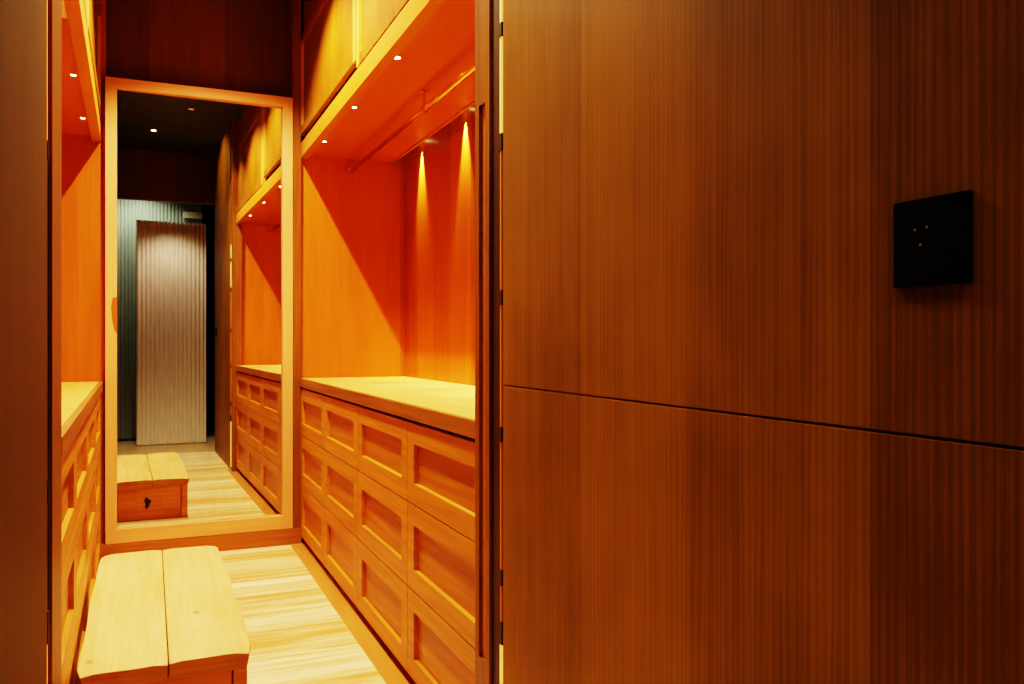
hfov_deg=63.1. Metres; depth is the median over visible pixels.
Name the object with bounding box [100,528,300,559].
baseboard
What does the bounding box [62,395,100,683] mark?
base cabinet
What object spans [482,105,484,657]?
trim
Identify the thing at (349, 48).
upper cabinet
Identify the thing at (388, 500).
base cabinet
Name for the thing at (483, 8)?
trim
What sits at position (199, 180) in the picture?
mirror
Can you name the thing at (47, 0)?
trim
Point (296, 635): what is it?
floor
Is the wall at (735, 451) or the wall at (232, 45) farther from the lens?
the wall at (232, 45)
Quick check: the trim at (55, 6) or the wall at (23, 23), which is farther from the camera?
the trim at (55, 6)
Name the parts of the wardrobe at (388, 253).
panel, panel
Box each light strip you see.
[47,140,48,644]
[499,0,504,683]
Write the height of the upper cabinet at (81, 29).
0.955 m
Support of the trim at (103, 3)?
attached to the wall at (232, 45)
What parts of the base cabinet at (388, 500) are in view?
drawer, drawer panel, drawer, drawer panel, drawer panel, drawer, drawer, drawer, drawer panel, drawer panel, drawer, drawer panel, drawer, drawer panel, drawer panel, drawer panel, drawer, drawer, drawer, drawer, drawer, drawer panel, drawer panel, drawer panel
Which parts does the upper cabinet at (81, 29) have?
door panel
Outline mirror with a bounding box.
[105,76,292,544]
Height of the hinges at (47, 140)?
3.243 m
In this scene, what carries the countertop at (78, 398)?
on the base cabinet at (81, 463)
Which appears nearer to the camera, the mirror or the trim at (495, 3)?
the trim at (495, 3)
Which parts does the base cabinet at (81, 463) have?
drawer panel, drawer panel, drawer, drawer, drawer, drawer panel, drawer panel, drawer panel, drawer, drawer, drawer, drawer panel, drawer panel, drawer panel, drawer, drawer, drawer, drawer, drawer, drawer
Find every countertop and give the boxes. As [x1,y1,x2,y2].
[62,381,102,457]
[299,376,474,438]
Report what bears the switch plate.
attached to the wall at (735, 451)
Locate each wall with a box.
[0,0,46,683]
[90,0,413,538]
[503,0,1023,683]
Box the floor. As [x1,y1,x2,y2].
[162,545,385,683]
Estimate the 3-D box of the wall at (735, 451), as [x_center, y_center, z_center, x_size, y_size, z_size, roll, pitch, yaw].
[0.283,-0.428,1.414,0.066,3.243,1.381,0,0,-23]
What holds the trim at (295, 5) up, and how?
attached to the wall at (232, 45)
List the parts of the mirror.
finger pull, frame rail, frame rail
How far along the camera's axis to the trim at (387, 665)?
3.54 m
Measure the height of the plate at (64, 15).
0.005 m
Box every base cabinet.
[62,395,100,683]
[301,388,474,683]
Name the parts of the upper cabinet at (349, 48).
door panel, door panel, hanging rail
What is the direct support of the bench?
on the floor
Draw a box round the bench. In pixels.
[77,546,250,683]
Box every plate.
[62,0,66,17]
[894,190,972,287]
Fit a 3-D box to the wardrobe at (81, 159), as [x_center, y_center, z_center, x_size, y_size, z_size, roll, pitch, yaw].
[-1.942,-0.439,3.078,0.675,1.309,3.000,0,0,-25]
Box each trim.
[47,0,48,683]
[49,0,61,683]
[94,0,106,542]
[290,0,300,527]
[290,538,415,683]
[475,0,491,683]
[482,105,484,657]
[492,0,499,683]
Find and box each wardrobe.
[62,138,100,381]
[301,120,474,385]
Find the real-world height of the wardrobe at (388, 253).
1.309 m
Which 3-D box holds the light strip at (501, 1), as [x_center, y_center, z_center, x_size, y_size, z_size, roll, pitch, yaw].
[-0.004,-0.428,2.065,0.058,3.243,0.038,0,0,-23]
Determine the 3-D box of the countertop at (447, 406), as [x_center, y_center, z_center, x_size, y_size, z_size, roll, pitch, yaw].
[-0.363,0.240,3.696,0.652,0.049,3.086,0,0,-23]
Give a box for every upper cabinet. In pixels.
[62,0,100,141]
[301,0,474,175]

